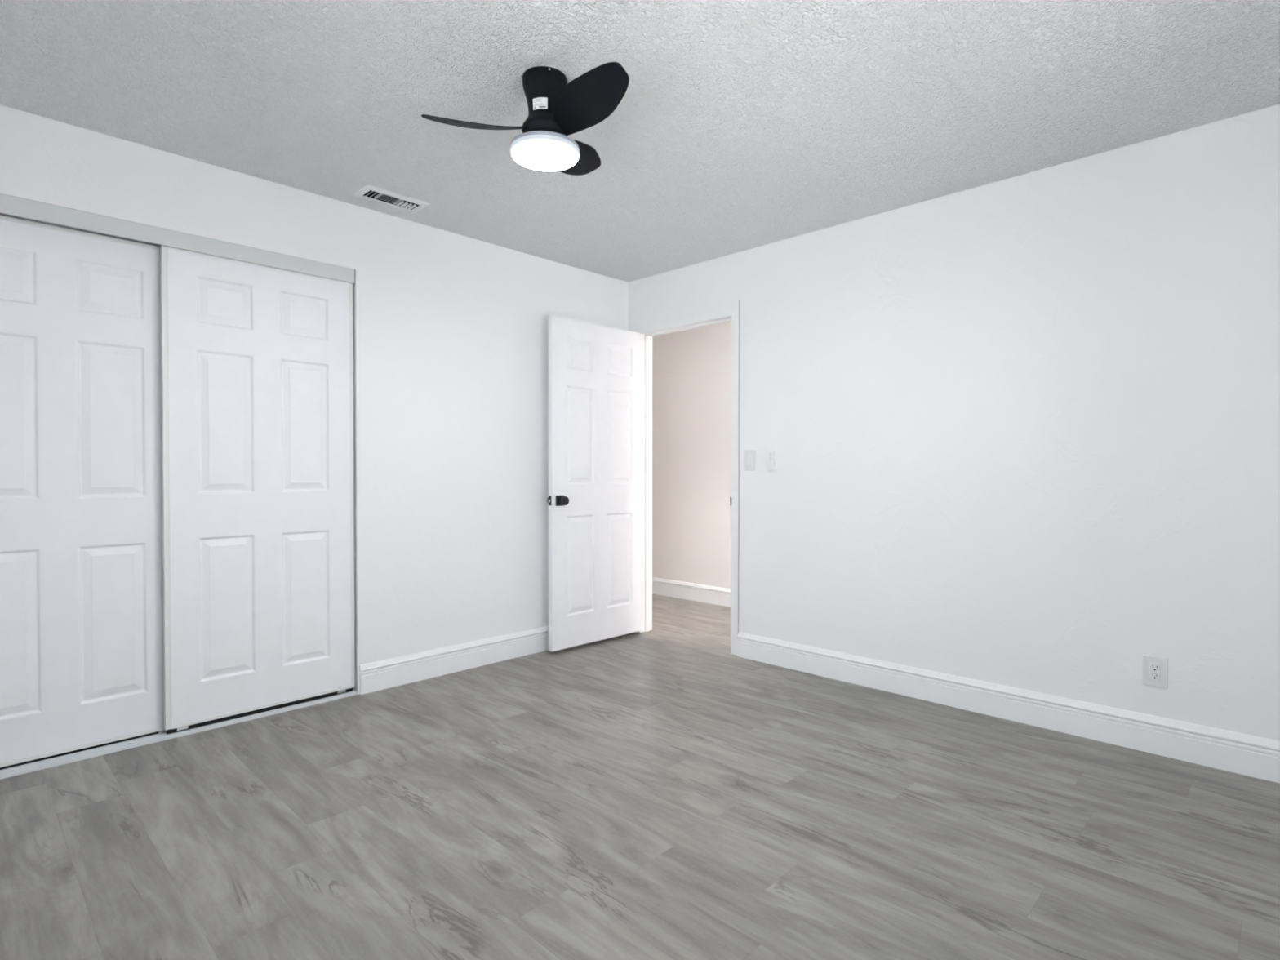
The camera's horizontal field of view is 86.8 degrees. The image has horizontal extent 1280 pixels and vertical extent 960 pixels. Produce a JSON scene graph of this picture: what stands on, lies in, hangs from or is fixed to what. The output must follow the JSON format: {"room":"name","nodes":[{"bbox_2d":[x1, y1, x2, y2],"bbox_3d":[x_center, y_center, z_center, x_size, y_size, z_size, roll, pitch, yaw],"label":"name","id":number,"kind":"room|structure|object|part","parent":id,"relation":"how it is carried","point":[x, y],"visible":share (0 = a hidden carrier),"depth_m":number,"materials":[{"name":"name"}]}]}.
{"room":"empty bedroom","nodes":[
{"label":"empty bedroom","id":0,"kind":"room"},
{"bbox_2d":[0,104,627,694],"bbox_3d":[-1.379,-0.146,3.497,0.117,2.440,3.837,1,1,44],"label":"wall","id":1,"kind":"structure","parent":0,"point":[451,330],"depth_m":3.60,"materials":[{"name":"white paint"}]},
{"bbox_2d":[0,193,355,283],"bbox_3d":[-1.984,-1.005,2.852,0.111,0.068,1.523,1,1,44],"label":"closet track","id":2,"kind":"object","parent":1,"relation":"attached to","point":[11,206],"visible":0.93,"depth_m":2.78,"materials":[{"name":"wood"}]},
{"bbox_2d":[360,626,548,694],"bbox_3d":[-0.746,0.993,4.071,0.016,0.148,1.887,1,1,44],"label":"baseboard","id":3,"kind":"structure","parent":1,"relation":"attached to","point":[375,676],"depth_m":3.75,"materials":[{"name":"white paint"}]},
{"bbox_2d":[546,315,640,651],"bbox_3d":[-0.279,0.019,4.386,0.157,2.044,0.777,1,1,45],"label":"door","id":4,"kind":"structure","parent":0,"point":[593,500],"depth_m":4.34,"materials":[{"name":"white paint"}]},
{"bbox_3d":[-0.468,0.127,4.124,0.055,0.055,0.055,1,1,45],"label":"knob","id":5,"kind":"part","parent":4,"relation":"part of","materials":[{"name":"black metal"}]},
{"bbox_2d":[0,593,1279,959],"bbox_3d":[-0.246,1.139,3.236,5.900,0.120,5.075,1,1,44],"label":"floor","id":6,"kind":"structure","parent":0,"point":[663,792],"depth_m":2.12,"materials":[{"name":"grey laminate"}]},
{"bbox_2d":[0,689,357,779],"bbox_3d":[-1.983,1.075,2.879,0.100,0.014,1.525,1,1,44],"label":"floor track","id":7,"kind":"object","parent":6,"relation":"on","point":[78,756],"visible":0.79,"depth_m":2.76,"materials":[{"name":"metal"}]},
{"bbox_2d":[0,215,166,769],"bbox_3d":[-2.253,0.053,2.618,0.032,2.054,0.794,1,1,44],"label":"door","id":8,"kind":"structure","parent":7,"relation":"on","point":[82,594],"depth_m":2.66,"materials":[{"name":"white paint"}]},
{"bbox_2d":[160,244,355,734],"bbox_3d":[-1.717,0.038,3.111,0.032,2.054,0.792,1,1,44],"label":"door","id":9,"kind":"structure","parent":7,"relation":"on","point":[257,360],"depth_m":3.07,"materials":[{"name":"white paint"}]},
{"bbox_2d":[0,0,1279,282],"bbox_3d":[-0.244,-1.421,3.201,5.900,0.120,5.075,1,1,44],"label":"ceiling","id":10,"kind":"structure","parent":0,"point":[737,126],"depth_m":2.35,"materials":[{"name":"white paint"}]},
{"bbox_2d":[351,184,430,213],"bbox_3d":[-1.204,-1.410,3.282,0.160,0.113,0.318,1,1,44],"label":"ceiling vent","id":11,"kind":"object","parent":10,"relation":"in","point":[368,192],"visible":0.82,"depth_m":3.28,"materials":[{"name":"white metal"}]},
{"bbox_2d":[421,62,629,175],"bbox_3d":[-0.251,-1.216,2.224,0.618,0.264,0.722,1,1,44],"label":"ceiling fan","id":12,"kind":"object","parent":10,"relation":"hanging from","point":[557,109],"visible":1,"depth_m":2.21,"materials":[{"name":"black plastic"}]},
{"bbox_3d":[-0.537,-1.161,2.222,0.345,0.055,0.142,0,1,-19],"label":"blade","id":13,"kind":"part","parent":12,"relation":"part of","materials":[{"name":"black plastic"}]},
{"bbox_2d":[511,139,577,171],"bbox_3d":[-0.320,-1.089,2.281,0.223,0.008,0.223,1,1,44],"label":"diffuser","id":14,"kind":"object","parent":12,"relation":"attached to","point":[545,155],"depth_m":2.25,"materials":[{"name":"white"}]},
{"bbox_3d":[-0.237,-1.186,2.489,0.142,0.073,0.345,0,1,17],"label":"blade","id":15,"kind":"part","parent":12,"relation":"part of","materials":[{"name":"black plastic"}]},
{"bbox_3d":[-0.169,-1.184,2.113,0.345,0.078,0.142,1,1,44],"label":"blade","id":16,"kind":"part","parent":12,"relation":"part of","materials":[{"name":"black plastic"}]},
{"bbox_2d":[627,104,1279,741],"bbox_3d":[1.038,-0.158,4.565,5.870,2.440,1.295,1,1,44],"label":"wall","id":17,"kind":"structure","parent":0,"point":[1023,431],"depth_m":3.03,"materials":[{"name":"white paint"}]},
{"bbox_2d":[634,300,739,655],"bbox_3d":[0.320,-0.012,4.441,0.878,2.146,0.128,1,1,44],"label":"door frame","id":18,"kind":"structure","parent":17,"relation":"attached to","point":[727,312],"depth_m":4.44,"materials":[{"name":"paint"}]},
{"bbox_2d":[652,577,730,607],"bbox_3d":[1.194,0.980,5.151,5.100,0.148,0.016,1,1,44],"label":"baseboard","id":19,"kind":"structure","parent":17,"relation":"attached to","point":[674,588],"depth_m":5.86,"materials":[{"name":"white paint"}]},
{"bbox_2d":[744,449,755,470],"bbox_3d":[0.653,-0.118,4.028,0.076,0.122,0.012,1,1,44],"label":"light switch","id":20,"kind":"object","parent":17,"relation":"attached to","point":[749,455],"visible":1,"depth_m":4.02,"materials":[{"name":"white plastic"}]},
{"bbox_2d":[766,462,775,470],"bbox_3d":[0.759,-0.091,3.917,0.044,0.066,0.024,1,1,44],"label":"remote holder","id":21,"kind":"object","parent":17,"relation":"attached to","point":[770,466],"visible":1,"depth_m":3.91,"materials":[{"name":"white plastic"}]},
{"bbox_2d":[768,450,774,462],"bbox_3d":[0.759,-0.116,3.916,0.036,0.110,0.017,1,1,44],"label":"remote control","id":22,"kind":"object","parent":21,"relation":"in","point":[771,453],"visible":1,"depth_m":3.91,"materials":[{"name":"white plastic"}]},
{"bbox_2d":[737,631,1279,783],"bbox_3d":[1.599,1.007,3.123,2.796,0.148,0.016,1,1,44],"label":"baseboard","id":23,"kind":"structure","parent":17,"relation":"attached to","point":[1252,756],"depth_m":2.96,"materials":[{"name":"white paint"}]},
{"bbox_2d":[1142,654,1168,688],"bbox_3d":[2.048,0.762,2.691,0.079,0.119,0.008,1,1,44],"label":"wall outlet","id":24,"kind":"object","parent":17,"relation":"attached to","point":[1154,668],"visible":1,"depth_m":2.69,"materials":[{"name":"white plastic"}]},
{"bbox_2d":[1149,662,1159,680],"bbox_3d":[2.046,0.762,2.689,0.034,0.067,0.003,1,1,44],"label":"receptacle","id":25,"kind":"object","parent":24,"relation":"attached to","point":[1154,668],"depth_m":2.69,"materials":[{"name":"white plastic"}]}
]}

